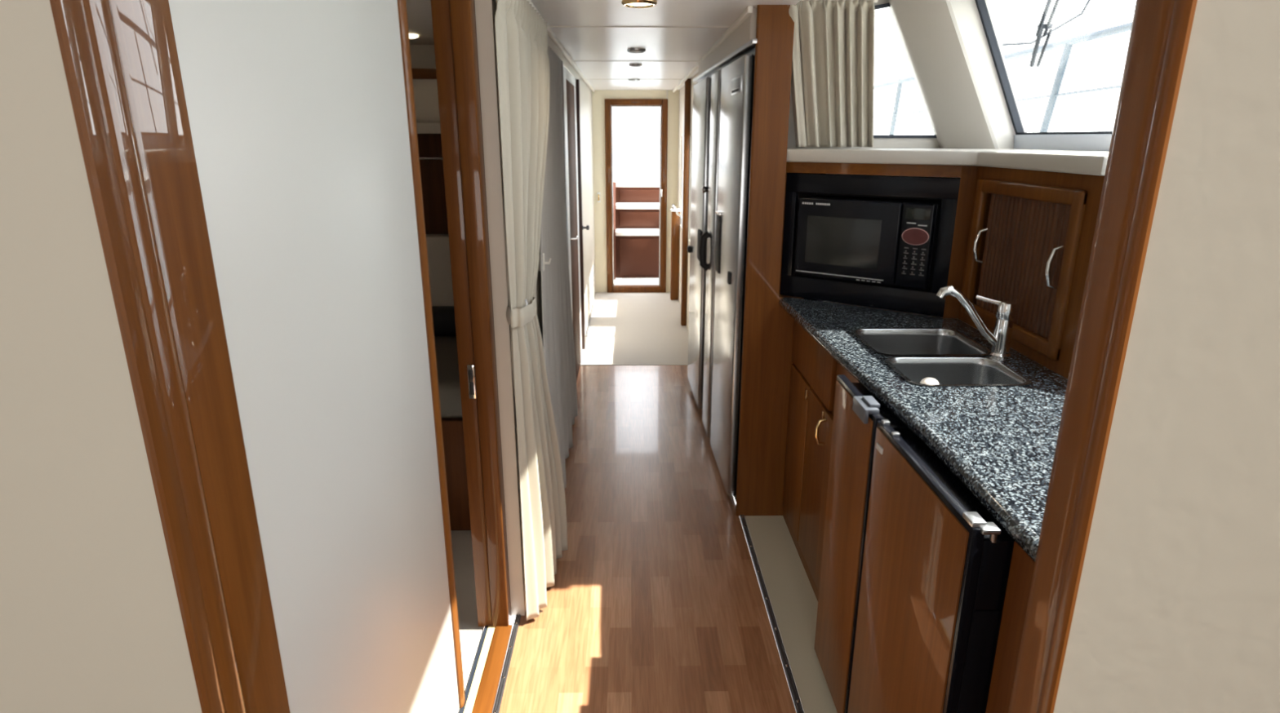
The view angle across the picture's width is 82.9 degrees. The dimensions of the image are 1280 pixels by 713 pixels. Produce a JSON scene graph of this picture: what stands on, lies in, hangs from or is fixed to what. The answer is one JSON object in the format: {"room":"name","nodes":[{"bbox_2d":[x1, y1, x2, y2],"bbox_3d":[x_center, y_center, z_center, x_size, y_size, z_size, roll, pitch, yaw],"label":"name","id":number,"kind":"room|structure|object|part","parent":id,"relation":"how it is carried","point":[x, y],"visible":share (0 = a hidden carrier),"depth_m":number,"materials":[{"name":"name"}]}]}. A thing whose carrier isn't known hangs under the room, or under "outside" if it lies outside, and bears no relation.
{"room":"ship interior","nodes":[
{"label":"ship interior","id":0,"kind":"room"},
{"bbox_2d":[0,0,202,712],"bbox_3d":[-1.264,0.209,0.866,1.494,2.300,0.147,0,17,-1],"label":"wall","id":1,"kind":"structure","parent":0,"point":[91,620],"depth_m":0.77,"materials":[{"name":"beige paint"}]},
{"bbox_2d":[405,0,434,44],"bbox_3d":[-1.397,-1.092,2.079,1.870,0.050,2.750,0,17,-1],"label":"ceiling","id":2,"kind":"structure","parent":0,"point":[420,20],"depth_m":2.73,"materials":[{"name":"white paint"}]},
{"bbox_2d":[408,33,418,39],"bbox_3d":[-0.977,-1.359,3.075,0.070,0.014,0.070,0,17,-1],"label":"recessed light","id":3,"kind":"object","parent":2,"relation":"in","point":[411,36],"visible":0.62,"depth_m":3.06,"materials":[{"name":"beige"}]},
{"bbox_2d":[409,44,448,235],"bbox_3d":[-1.427,-0.120,2.356,1.930,2.070,2.900,0,17,-1],"label":"wall","id":4,"kind":"structure","parent":0,"point":[422,56],"depth_m":3.42,"materials":[{"name":"beige laminate"}]},
{"bbox_2d":[49,0,465,712],"bbox_3d":[-0.532,0.150,1.338,0.046,2.140,1.077,0,17,-1],"label":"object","id":5,"kind":"structure","parent":4,"relation":"in","point":[301,113],"depth_m":1.04,"materials":[{"name":"grey"}]},
{"bbox_3d":[-0.539,0.056,1.847,0.046,2.014,0.048,0,17,-1],"label":"edge trim","id":6,"kind":"part","parent":5,"relation":"part of","materials":[{"name":"brown wood"}]},
{"bbox_2d":[411,68,448,234],"bbox_3d":[-1.125,-0.966,3.471,1.250,0.765,0.166,0,17,-1],"label":"locker","id":7,"kind":"object","parent":4,"relation":"attached to","point":[424,80],"visible":0.02,"depth_m":3.50,"materials":[{"name":"brown laminate"}]},
{"bbox_2d":[416,123,440,133],"bbox_3d":[-1.125,-1.084,3.443,1.250,0.048,0.150,0,17,-1],"label":"shelf","id":8,"kind":"object","parent":7,"relation":"attached to","point":[422,128],"depth_m":3.37,"materials":[{"name":"beige laminate"}]},
{"bbox_3d":[-1.149,-0.929,3.401,1.200,0.011,0.012,0,17,-1],"label":"shelf rail","id":9,"kind":"part","parent":7,"relation":"part of","materials":[{"name":"brown wood"}]},
{"bbox_3d":[-1.126,-0.847,3.572,1.250,0.480,0.040,0,17,-1],"label":"panel","id":10,"kind":"part","parent":7,"relation":"part of","materials":[{"name":"brown wood"}]},
{"bbox_2d":[459,626,488,712],"bbox_3d":[-0.515,1.111,1.884,0.012,0.024,1.240,0,17,-1],"label":"trim","id":11,"kind":"structure","parent":4,"relation":"attached to","point":[468,686],"depth_m":2.28,"materials":[{"name":"silver metal"}]},
{"bbox_2d":[463,626,495,712],"bbox_3d":[-0.496,1.110,1.884,0.026,0.026,1.240,0,17,-1],"label":"trim","id":12,"kind":"structure","parent":4,"relation":"attached to","point":[475,685],"depth_m":2.26,"materials":[{"name":"beige"}]},
{"bbox_2d":[471,625,512,712],"bbox_3d":[-0.455,1.108,1.884,0.056,0.030,1.240,0,17,-1],"label":"trim","id":13,"kind":"structure","parent":4,"relation":"attached to","point":[487,691],"depth_m":2.26,"materials":[{"name":"brown wood"}]},
{"bbox_2d":[450,530,484,712],"bbox_3d":[-1.434,0.910,2.635,1.795,0.056,2.840,0,17,-1],"label":"floor","id":14,"kind":"structure","parent":0,"point":[470,634],"depth_m":2.62,"materials":[{"name":"beige carpet"}]},
{"bbox_2d":[426,235,471,530],"bbox_3d":[-1.169,0.068,3.341,1.150,1.140,0.890,0,17,-1],"label":"bunk","id":15,"kind":"object","parent":14,"relation":"on","point":[437,246],"visible":0.02,"depth_m":3.07,"materials":[{"name":"brown wood"}]},
{"bbox_3d":[-1.180,-0.366,3.638,1.140,0.480,0.070,0,17,-1],"label":"headboard","id":16,"kind":"part","parent":15,"relation":"part of","materials":[{"name":"beige laminate"}]},
{"bbox_3d":[-1.174,0.069,3.304,1.140,0.160,0.800,0,17,-1],"label":"mattress","id":17,"kind":"part","parent":15,"relation":"part of","materials":[{"name":"grey"}]},
{"bbox_2d":[474,0,595,616],"bbox_3d":[-0.471,-0.885,4.907,0.057,2.060,5.580,0,17,-1],"label":"wall","id":18,"kind":"structure","parent":0,"point":[485,10],"depth_m":2.30,"materials":[{"name":"beige paint"}]},
{"bbox_2d":[431,0,511,627],"bbox_3d":[-0.501,-0.069,2.202,0.106,2.060,0.070,0,17,-1],"label":"trim","id":19,"kind":"structure","parent":18,"relation":"attached to","point":[454,21],"depth_m":2.14,"materials":[{"name":"brown wood"}]},
{"bbox_3d":[-0.515,0.078,2.219,0.023,0.110,0.006,0,17,-1],"label":"strike plate","id":20,"kind":"part","parent":19,"relation":"part of","materials":[{"name":"silver metal"}]},
{"bbox_2d":[492,614,520,712],"bbox_3d":[-0.416,1.096,1.912,0.018,0.018,1.300,0,17,-1],"label":"trim","id":21,"kind":"structure","parent":18,"relation":"attached to","point":[509,652],"depth_m":2.28,"materials":[{"name":"grey metal"}]},
{"bbox_2d":[528,0,595,92],"bbox_3d":[-0.421,-1.875,4.662,0.018,0.022,5.380,0,17,-1],"label":"trim","id":22,"kind":"structure","parent":18,"relation":"attached to","point":[550,33],"depth_m":3.94,"materials":[{"name":"beige paint"}]},
{"bbox_2d":[561,61,582,381],"bbox_3d":[-0.422,-0.788,4.692,0.057,2.000,1.050,0,17,-1],"label":"door","id":23,"kind":"structure","parent":18,"relation":"in","point":[569,100],"depth_m":4.68,"materials":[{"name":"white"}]},
{"bbox_3d":[-0.411,-0.744,4.545,0.038,0.014,0.097,0,17,-1],"label":"handle","id":24,"kind":"part","parent":23,"relation":"part of","materials":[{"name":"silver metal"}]},
{"bbox_2d":[575,79,589,351],"bbox_3d":[-0.428,-0.987,5.352,0.095,2.000,0.330,0,17,-1],"label":"door","id":25,"kind":"structure","parent":18,"relation":"in","point":[581,227],"depth_m":5.41,"materials":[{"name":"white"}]},
{"bbox_3d":[-0.410,-0.976,5.487,0.055,0.036,0.036,0,17,-1],"label":"handle","id":26,"kind":"part","parent":25,"relation":"part of","materials":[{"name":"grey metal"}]},
{"bbox_2d":[585,304,593,343],"bbox_3d":[-0.455,-0.297,6.474,0.011,0.030,1.420,0,17,-1],"label":"baseboard","id":27,"kind":"structure","parent":18,"relation":"attached to","point":[592,308],"depth_m":6.41,"materials":[{"name":"grey metal"}]},
{"bbox_3d":[-0.377,-1.168,2.379,0.020,0.014,1.000,0,17,-1],"label":"rail","id":28,"kind":"object","parent":18,"relation":"attached to","visible":0},
{"bbox_2d":[494,0,567,621],"bbox_3d":[-0.355,-0.182,2.612,0.130,2.000,0.973,1,17,2],"label":"curtain","id":29,"kind":"object","parent":28,"relation":"hanging from","point":[522,60],"visible":1,"depth_m":2.35,"materials":[{"name":"beige fabric"}]},
{"bbox_2d":[538,44,577,488],"bbox_3d":[-0.384,-0.399,3.384,0.070,1.970,1.520,0,17,-1],"label":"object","id":30,"kind":"object","parent":28,"relation":"hanging from","point":[558,347],"visible":0.79,"depth_m":3.46,"materials":[{"name":"grey fabric"}]},
{"bbox_2d":[580,292,688,365],"bbox_3d":[0.011,-0.288,6.598,1.040,0.062,2.640,0,17,-1],"label":"floor","id":31,"kind":"structure","parent":0,"point":[625,329],"depth_m":6.25,"materials":[{"name":"beige carpet"}]},
{"bbox_2d":[670,204,682,300],"bbox_3d":[0.356,-1.012,7.197,0.097,0.981,0.406,0,17,-1],"label":"post","id":32,"kind":"object","parent":31,"relation":"on","point":[675,213],"visible":0.99,"depth_m":7.32,"materials":[{"name":"brown wood"}]},
{"bbox_3d":[0.352,-1.417,7.036,0.042,0.111,0.337,-4,17,-12],"label":"grab rail","id":33,"kind":"part","parent":32,"relation":"part of","materials":[{"name":"silver metal"}]},
{"bbox_2d":[591,90,679,292],"bbox_3d":[0.052,-1.695,7.596,1.180,2.060,0.080,0,17,-1],"label":"wall","id":34,"kind":"structure","parent":0,"point":[598,97],"depth_m":7.48,"materials":[{"name":"beige paint"}]},
{"bbox_2d":[597,192,599,202],"bbox_3d":[-0.430,-1.658,7.549,0.032,0.105,0.018,0,17,-1],"label":"light switch","id":35,"kind":"object","parent":34,"relation":"attached to","point":[598,193],"visible":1,"depth_m":7.54,"materials":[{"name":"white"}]},
{"bbox_2d":[604,98,667,293],"bbox_3d":[-0.037,-1.639,7.556,0.634,1.975,0.166,0,17,-1],"label":"door","id":36,"kind":"structure","parent":34,"relation":"in","point":[609,104],"depth_m":7.53,"materials":[{"name":"brown wood"}]},
{"bbox_2d":[613,277,658,285],"bbox_3d":[-0.013,-0.771,8.187,2.600,0.150,0.520,0,17,-1],"label":"floor","id":37,"kind":"structure","parent":0,"point":[646,281],"depth_m":8.16,"materials":[{"name":"white"}]},
{"bbox_2d":[613,182,659,279],"bbox_3d":[0.083,-1.485,8.474,0.835,1.050,0.720,0,17,-1],"label":"steps","id":38,"kind":"structure","parent":37,"relation":"on","point":[636,210],"depth_m":8.38,"materials":[{"name":"brown wood"}]},
{"bbox_2d":[613,166,659,187],"bbox_3d":[-0.020,-1.552,8.489,2.600,1.270,0.850,0,17,-1],"label":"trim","id":39,"kind":"structure","parent":37,"relation":"on","point":[623,176],"depth_m":8.60,"materials":[{"name":"white"}]},
{"bbox_2d":[530,0,800,90],"bbox_3d":[0.043,-1.921,4.696,0.972,0.053,5.500,0,17,-1],"label":"ceiling","id":40,"kind":"structure","parent":0,"point":[597,35],"depth_m":3.36,"materials":[{"name":"white paint"}]},
{"bbox_2d":[627,78,639,81],"bbox_3d":[-0.048,-2.254,5.901,0.100,0.014,0.100,0,17,-1],"label":"recessed light","id":41,"kind":"object","parent":40,"relation":"in","point":[633,79],"visible":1,"depth_m":5.87,"materials":[{"name":"grey metal"}]},
{"bbox_2d":[629,63,642,66],"bbox_3d":[-0.029,-1.893,4.704,0.085,0.014,0.085,0,17,-1],"label":"recessed light","id":42,"kind":"object","parent":40,"relation":"in","point":[630,64],"visible":1,"depth_m":4.67,"materials":[{"name":"grey metal"}]},
{"bbox_2d":[626,48,645,53],"bbox_3d":[-0.019,-1.662,3.938,0.100,0.014,0.100,0,17,-1],"label":"recessed light","id":43,"kind":"object","parent":40,"relation":"in","point":[629,51],"visible":1,"depth_m":3.91,"materials":[{"name":"grey metal"}]},
{"bbox_2d":[622,0,657,8],"bbox_3d":[-0.002,-1.243,2.550,0.125,0.014,0.125,0,17,-1],"label":"recessed light","id":44,"kind":"object","parent":40,"relation":"in","point":[627,3],"visible":1,"depth_m":2.54,"materials":[{"name":"gold metal"}]},
{"bbox_2d":[498,365,837,712],"bbox_3d":[0.658,1.200,1.667,2.150,0.060,7.680,0,17,-1],"label":"floor","id":45,"kind":"structure","parent":0,"point":[655,604],"depth_m":2.70,"materials":[{"name":"brown wood"}]},
{"bbox_2d":[686,38,817,502],"bbox_3d":[0.562,-0.516,3.843,0.507,1.928,1.921,0,17,-1],"label":"refrigerator","id":46,"kind":"object","parent":45,"relation":"on","point":[723,94],"visible":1,"depth_m":3.39,"materials":[{"name":"silver metal"}]},
{"bbox_3d":[0.313,-0.681,4.597,0.026,0.040,0.070,0,17,-1],"label":"knob","id":47,"kind":"part","parent":46,"relation":"part of","materials":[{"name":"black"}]},
{"bbox_3d":[0.352,-0.660,4.354,0.036,1.860,0.600,-1,17,-2],"label":"door","id":48,"kind":"part","parent":46,"relation":"part of","materials":[{"name":"silver metal"}]},
{"bbox_3d":[0.339,-0.633,4.124,0.013,0.170,0.125,-1,17,-2],"label":"handle","id":49,"kind":"part","parent":46,"relation":"part of","materials":[{"name":"black"}]},
{"bbox_3d":[0.339,-0.553,3.790,0.060,0.208,0.037,0,17,-1],"label":"handle","id":50,"kind":"part","parent":46,"relation":"part of","materials":[{"name":"black plastic"}]},
{"bbox_3d":[0.361,-0.897,3.891,0.057,0.036,0.036,0,17,-1],"label":"hinge knob","id":51,"kind":"part","parent":46,"relation":"part of","materials":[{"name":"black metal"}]},
{"bbox_3d":[0.379,-0.484,3.771,0.036,1.860,0.240,-1,17,-2],"label":"door","id":52,"kind":"part","parent":46,"relation":"part of","materials":[{"name":"silver metal"}]},
{"bbox_3d":[0.372,-0.539,3.448,0.006,0.270,0.125,-1,17,-2],"label":"handle","id":53,"kind":"part","parent":46,"relation":"part of","materials":[{"name":"black"}]},
{"bbox_3d":[0.399,-1.429,3.565,0.062,0.018,1.920,-1,17,-2],"label":"trim","id":54,"kind":"part","parent":46,"relation":"part of","materials":[{"name":"grey metal"}]},
{"bbox_3d":[0.401,-0.338,3.286,0.036,1.860,0.587,-1,17,-2],"label":"door","id":55,"kind":"part","parent":46,"relation":"part of","materials":[{"name":"silver metal"}]},
{"bbox_3d":[0.384,-1.094,2.908,0.003,0.035,0.200,-1,17,-2],"label":"badge panel","id":56,"kind":"part","parent":46,"relation":"part of","materials":[{"name":"grey plastic"}]},
{"bbox_2d":[813,374,910,712],"bbox_3d":[1.035,0.537,2.035,0.980,0.956,0.333,0,17,-1],"label":"fridge","id":57,"kind":"object","parent":45,"relation":"on","point":[857,412],"visible":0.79,"depth_m":1.98,"materials":[{"name":"black wood"}]},
{"bbox_3d":[0.560,0.544,2.030,0.006,0.903,0.311,0,17,-1],"label":"wood panel","id":58,"kind":"part","parent":57,"relation":"part of","materials":[{"name":"brown wood"}]},
{"bbox_3d":[0.572,0.543,2.030,0.022,0.928,0.333,0,17,-1],"label":"door","id":59,"kind":"part","parent":57,"relation":"part of","materials":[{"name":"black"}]},
{"bbox_2d":[782,320,1067,601],"bbox_3d":[1.079,0.376,2.666,0.974,0.940,0.857,0,17,-1],"label":"base cabinet","id":60,"kind":"object","parent":45,"relation":"on","point":[815,372],"visible":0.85,"depth_m":2.69,"materials":[{"name":"brown wood"}]},
{"bbox_3d":[0.632,0.384,2.932,0.016,0.652,0.295,0,17,-1],"label":"door","id":61,"kind":"part","parent":60,"relation":"part of","materials":[{"name":"brown wood"}]},
{"bbox_3d":[0.634,0.009,2.673,0.016,0.190,0.575,0,17,-1],"label":"drawer","id":62,"kind":"part","parent":60,"relation":"part of","materials":[{"name":"brown wood"}]},
{"bbox_3d":[0.638,0.502,2.538,0.016,0.652,0.512,0,17,-1],"label":"door","id":63,"kind":"part","parent":60,"relation":"part of","materials":[{"name":"brown wood"}]},
{"bbox_3d":[0.613,0.256,2.458,0.037,0.102,0.012,0,17,-1],"label":"handle","id":64,"kind":"part","parent":60,"relation":"part of","materials":[{"name":"gold metal"}]},
{"bbox_2d":[778,296,1067,563],"bbox_3d":[1.159,0.061,1.998,1.169,0.041,2.014,0,17,-1],"label":"countertop","id":65,"kind":"structure","parent":60,"relation":"on","point":[999,442],"depth_m":1.71,"materials":[{"name":"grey stone"}]},
{"bbox_2d":[850,328,1031,386],"bbox_3d":[0.877,0.064,2.174,0.358,0.156,0.588,0,17,-1],"label":"sink","id":66,"kind":"object","parent":65,"relation":"in","point":[947,371],"visible":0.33,"depth_m":2.12,"materials":[{"name":"silver metal"}]},
{"bbox_3d":[0.876,0.025,2.303,0.357,0.156,0.318,0,17,-1],"label":"bowl","id":67,"kind":"part","parent":66,"relation":"part of","materials":[{"name":"silver metal"}]},
{"bbox_2d":[920,377,938,384],"bbox_3d":[0.765,0.126,1.929,0.048,0.145,0.048,0,17,-1],"label":"plug","id":68,"kind":"object","parent":66,"relation":"in","point":[928,380],"visible":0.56,"depth_m":1.90,"materials":[{"name":"white plastic"}]},
{"bbox_3d":[0.865,0.112,2.015,0.329,0.156,0.258,0,17,-1],"label":"bowl","id":69,"kind":"part","parent":66,"relation":"part of","materials":[{"name":"silver metal"}]},
{"bbox_2d":[935,285,1016,359],"bbox_3d":[0.974,-0.107,2.121,0.234,0.210,0.070,2,17,7],"label":"faucet","id":70,"kind":"object","parent":65,"relation":"on","point":[1000,340],"visible":1,"depth_m":2.09,"materials":[{"name":"silver metal"}]},
{"bbox_3d":[0.956,-0.116,2.106,0.203,0.184,0.030,1,17,3],"label":"spout","id":71,"kind":"part","parent":70,"relation":"part of","materials":[{"name":"silver metal"}]},
{"bbox_3d":[1.039,-0.144,2.114,0.050,0.062,0.107,-16,23,-42],"label":"lever","id":72,"kind":"part","parent":70,"relation":"part of","materials":[{"name":"silver metal"}]},
{"bbox_2d":[847,419,1014,712],"bbox_3d":[1.045,0.667,1.619,0.972,0.948,0.509,0,17,-1],"label":"fridge","id":73,"kind":"object","parent":45,"relation":"on","point":[936,563],"visible":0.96,"depth_m":1.45,"materials":[{"name":"black wood"}]},
{"bbox_3d":[0.578,0.668,1.616,0.022,0.928,0.502,0,17,-1],"label":"door","id":74,"kind":"part","parent":73,"relation":"part of","materials":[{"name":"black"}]},
{"bbox_2d":[677,72,697,330],"bbox_3d":[0.442,-1.268,6.179,0.060,2.060,2.890,0,17,-1],"label":"wall","id":75,"kind":"structure","parent":0,"point":[682,91],"depth_m":6.87,"materials":[{"name":"beige paint"}]},
{"bbox_2d":[680,136,684,224],"bbox_3d":[0.433,-1.619,6.773,0.030,0.850,0.790,0,17,-1],"label":"window","id":76,"kind":"structure","parent":75,"relation":"in","point":[682,136],"depth_m":7.13,"materials":[{"name":"white"}]},
{"bbox_2d":[680,79,691,325],"bbox_3d":[0.389,-1.266,6.173,0.048,2.060,0.060,0,17,-1],"label":"trim","id":77,"kind":"structure","parent":75,"relation":"attached to","point":[687,83],"depth_m":6.13,"materials":[{"name":"brown wood"}]},
{"bbox_2d":[689,142,692,239],"bbox_3d":[0.451,-1.247,5.538,0.030,0.850,1.150,0,17,-1],"label":"window","id":78,"kind":"structure","parent":75,"relation":"in","point":[691,143],"depth_m":6.08,"materials":[{"name":"white"}]},
{"bbox_2d":[697,8,756,75],"bbox_3d":[0.611,-1.511,3.606,0.470,0.110,1.900,0,17,-1],"label":"wall","id":79,"kind":"structure","parent":0,"point":[745,32],"depth_m":3.12,"materials":[{"name":"beige paint"}]},
{"bbox_2d":[672,5,753,93],"bbox_3d":[0.368,-1.958,4.941,0.020,0.024,4.820,0,17,-1],"label":"trim","id":80,"kind":"structure","parent":79,"relation":"attached to","point":[748,11],"depth_m":3.28,"materials":[{"name":"beige"}]},
{"bbox_2d":[786,0,940,148],"bbox_3d":[0.962,-1.133,2.875,0.890,0.610,0.067,0,17,-1],"label":"window","id":81,"kind":"structure","parent":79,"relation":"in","point":[879,141],"depth_m":2.93,"materials":[{"name":"grey plastic"}]},
{"bbox_2d":[735,4,803,515],"bbox_3d":[0.542,-0.292,2.943,0.236,2.060,0.072,0,17,-1],"label":"wood panel","id":82,"kind":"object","parent":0,"point":[768,329],"depth_m":2.92,"materials":[{"name":"brown wood"}]},
{"bbox_2d":[738,514,804,712],"bbox_3d":[0.464,0.991,2.259,0.020,0.018,2.000,0,17,-1],"label":"trim","id":83,"kind":"structure","parent":82,"relation":"attached to","point":[793,689],"depth_m":2.48,"materials":[{"name":"grey metal"}]},
{"bbox_2d":[817,173,839,303],"bbox_3d":[0.694,-0.619,4.028,0.380,2.060,1.690,0,17,-1],"label":"wall","id":84,"kind":"structure","parent":0,"point":[833,174],"depth_m":3.27,"materials":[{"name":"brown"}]},
{"bbox_2d":[778,162,961,295],"bbox_3d":[0.828,-0.452,2.709,0.661,0.530,0.030,12,21,35],"label":"wall","id":85,"kind":"structure","parent":0,"point":[924,171],"depth_m":2.62,"materials":[{"name":"brown wood"}]},
{"bbox_2d":[780,173,960,317],"bbox_3d":[0.888,-0.450,2.781,0.644,0.484,0.199,12,21,35],"label":"surround","id":86,"kind":"object","parent":85,"relation":"attached to","point":[895,298],"visible":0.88,"depth_m":2.69,"materials":[{"name":"black"}]},
{"bbox_2d":[794,195,942,288],"bbox_3d":[0.875,-0.449,2.767,0.511,0.298,0.206,12,21,35],"label":"microwave oven","id":87,"kind":"object","parent":86,"relation":"in","point":[885,241],"visible":0.99,"depth_m":2.68,"materials":[{"name":"black"}]},
{"bbox_3d":[0.779,-0.440,2.737,0.396,0.298,0.032,12,21,35],"label":"door","id":88,"kind":"part","parent":87,"relation":"part of","materials":[{"name":"black glass"}]},
{"bbox_3d":[0.974,-0.424,2.564,0.089,0.056,0.002,12,21,35],"label":"dial plate","id":89,"kind":"part","parent":87,"relation":"part of","materials":[{"name":"red plastic"}]},
{"bbox_3d":[0.985,-0.395,2.589,0.111,0.298,0.032,12,21,35],"label":"control panel","id":90,"kind":"part","parent":87,"relation":"part of","materials":[{"name":"black plastic"}]},
{"bbox_2d":[836,174,978,330],"bbox_3d":[1.408,0.199,2.197,0.754,1.550,2.409,-2,17,-7],"label":"wall","id":91,"kind":"structure","parent":0,"point":[860,175],"depth_m":3.21,"materials":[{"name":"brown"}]},
{"bbox_2d":[786,148,1108,176],"bbox_3d":[1.071,-0.652,2.384,1.030,0.048,1.330,0,17,-1],"label":"window sill","id":92,"kind":"structure","parent":91,"relation":"attached to","point":[1082,162],"depth_m":2.41,"materials":[{"name":"grey plastic"}]},
{"bbox_2d":[888,0,1026,149],"bbox_3d":[1.227,-1.106,2.776,0.627,0.625,0.220,0,17,-1],"label":"window frame","id":93,"kind":"structure","parent":91,"relation":"attached to","point":[944,42],"depth_m":2.73,"materials":[{"name":"grey plastic"}]},
{"bbox_2d":[974,0,1112,134],"bbox_3d":[1.375,-0.773,1.766,0.790,1.660,2.070,0,17,-1],"label":"window","id":94,"kind":"structure","parent":91,"relation":"in","point":[980,4],"depth_m":2.70,"materials":[{"name":"grey plastic"}]},
{"bbox_2d":[1029,0,1059,66],"bbox_3d":[1.428,-1.213,2.498,0.050,0.370,0.389,4,17,14],"label":"windshield wiper","id":95,"kind":"object","parent":94,"relation":"attached to","point":[1042,25],"depth_m":2.60,"materials":[{"name":"black metal"}]},
{"bbox_3d":[1.464,-1.135,2.655,0.045,0.131,0.122,4,17,14],"label":"blade","id":96,"kind":"part","parent":95,"relation":"part of","materials":[{"name":"black rubber"}]},
{"bbox_3d":[1.400,-1.248,2.449,0.014,0.275,0.290,4,17,14],"label":"arm","id":97,"kind":"part","parent":95,"relation":"part of","materials":[{"name":"black metal"}]},
{"bbox_3d":[1.425,-1.246,2.442,0.012,0.274,0.303,4,17,13],"label":"arm","id":98,"kind":"part","parent":95,"relation":"part of","materials":[{"name":"black metal"}]},
{"bbox_2d":[1013,133,1111,151],"bbox_3d":[1.489,-0.672,2.284,0.075,0.056,1.140,0,17,-1],"label":"trim","id":99,"kind":"structure","parent":91,"relation":"attached to","point":[1100,143],"depth_m":2.47,"materials":[{"name":"grey"}]},
{"bbox_2d":[985,541,1035,712],"bbox_3d":[1.114,0.794,1.277,0.945,0.942,0.215,0,17,-1],"label":"wall","id":100,"kind":"structure","parent":0,"point":[1022,566],"depth_m":1.25,"materials":[{"name":"brown wood"}]},
{"bbox_2d":[942,165,1104,378],"bbox_3d":[1.127,-0.266,2.093,0.079,0.530,0.930,0,17,-1],"label":"wall","id":101,"kind":"structure","parent":0,"point":[970,175],"depth_m":2.10,"materials":[{"name":"brown wood"}]},
{"bbox_2d":[960,178,1087,360],"bbox_3d":[1.184,-0.289,2.187,0.162,0.454,0.584,0,17,-1],"label":"upper cabinet","id":102,"kind":"object","parent":101,"relation":"attached to","point":[1033,234],"visible":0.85,"depth_m":2.12,"materials":[{"name":"brown wood"}]},
{"bbox_3d":[1.118,-0.364,2.385,0.038,0.117,0.012,4,17,14],"label":"handle","id":103,"kind":"part","parent":102,"relation":"part of","materials":[{"name":"silver metal"}]},
{"bbox_3d":[1.124,-0.242,1.971,0.038,0.122,0.012,4,17,14],"label":"handle","id":104,"kind":"part","parent":102,"relation":"part of","materials":[{"name":"silver metal"}]},
{"bbox_2d":[1053,0,1279,712],"bbox_3d":[1.262,0.191,0.926,1.454,2.300,0.096,0,17,-1],"label":"wall","id":105,"kind":"structure","parent":0,"point":[1177,608],"depth_m":0.84,"materials":[{"name":"beige paint"}]},
{"bbox_2d":[1008,0,1197,712],"bbox_3d":[0.549,0.270,0.942,0.039,2.140,0.108,0,17,-1],"label":"door frame","id":106,"kind":"structure","parent":105,"relation":"in","point":[1160,33],"depth_m":0.83,"materials":[{"name":"brown wood"}]},
{"bbox_3d":[1.701,-1.661,2.772,0.810,0.060,1.580,0,17,-1],"label":"roof overhang","id":107,"kind":"object","parent":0,"visible":0},
{"bbox_2d":[1002,0,1090,45],"bbox_3d":[1.815,-1.575,3.026,0.083,0.438,0.856,-1,17,-4],"label":"rigging line","id":108,"kind":"object","parent":107,"relation":"hanging from","point":[1088,1],"visible":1,"depth_m":3.17,"materials":[{"name":"black rubber"}]},
{"label":"outside","id":109,"kind":"structure","parent":0,"visible":0},
{"bbox_3d":[1.792,-1.038,4.048,1.800,0.050,10.300,0,17,-1],"label":"deck","id":110,"kind":"object","parent":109,"visible":0},
{"bbox_2d":[873,22,1132,135],"bbox_3d":[2.347,-1.603,4.617,0.070,0.716,5.300,0,17,-1],"label":"guard rail","id":111,"kind":"object","parent":110,"relation":"on","point":[1068,43],"visible":0.35,"depth_m":4.08,"materials":[{"name":"white metal"}]},
{"bbox_3d":[2.332,-1.896,4.528,0.040,0.105,5.300,0,17,-1],"label":"rail","id":112,"kind":"part","parent":111,"relation":"part of","materials":[{"name":"white metal"}]},
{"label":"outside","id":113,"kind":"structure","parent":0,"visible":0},
{"bbox_2d":[613,146,634,148],"bbox_3d":[-1.395,-26.285,96.511,300.000,0.200,320.000,0,17,-1],"label":"water","id":114,"kind":"structure","parent":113,"point":[613,146],"depth_m":237.79,"materials":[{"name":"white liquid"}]},
{"bbox_2d":[613,146,658,166],"bbox_3d":[-0.680,-6.545,26.727,7.007,2.300,3.030,0,17,-1],"label":"motor yacht","id":115,"kind":"object","parent":114,"relation":"on","point":[622,156],"visible":0.11,"depth_m":25.45,"materials":[{"name":"white"}]},
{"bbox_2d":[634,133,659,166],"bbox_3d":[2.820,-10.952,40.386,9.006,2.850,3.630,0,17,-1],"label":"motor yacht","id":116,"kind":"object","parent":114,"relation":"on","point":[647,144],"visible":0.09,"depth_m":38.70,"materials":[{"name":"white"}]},
{"bbox_3d":[0.942,-1.296,2.454,0.760,0.035,0.820,0,17,-1],"label":"ceiling","id":117,"kind":"structure","parent":0,"visible":0},
{"bbox_2d":[787,0,878,147],"bbox_3d":[0.714,-1.059,2.728,0.389,0.522,0.135,0,17,-1],"label":"curtain","id":118,"kind":"object","parent":117,"relation":"hanging from","point":[833,75],"visible":0.96,"depth_m":2.72,"materials":[{"name":"beige fabric"}]},
{"bbox_3d":[0.690,-1.292,2.623,0.340,0.018,0.018,0,17,1],"label":"heading rail","id":119,"kind":"part","parent":118,"relation":"part of","materials":[{"name":"beige fabric"}]}
]}

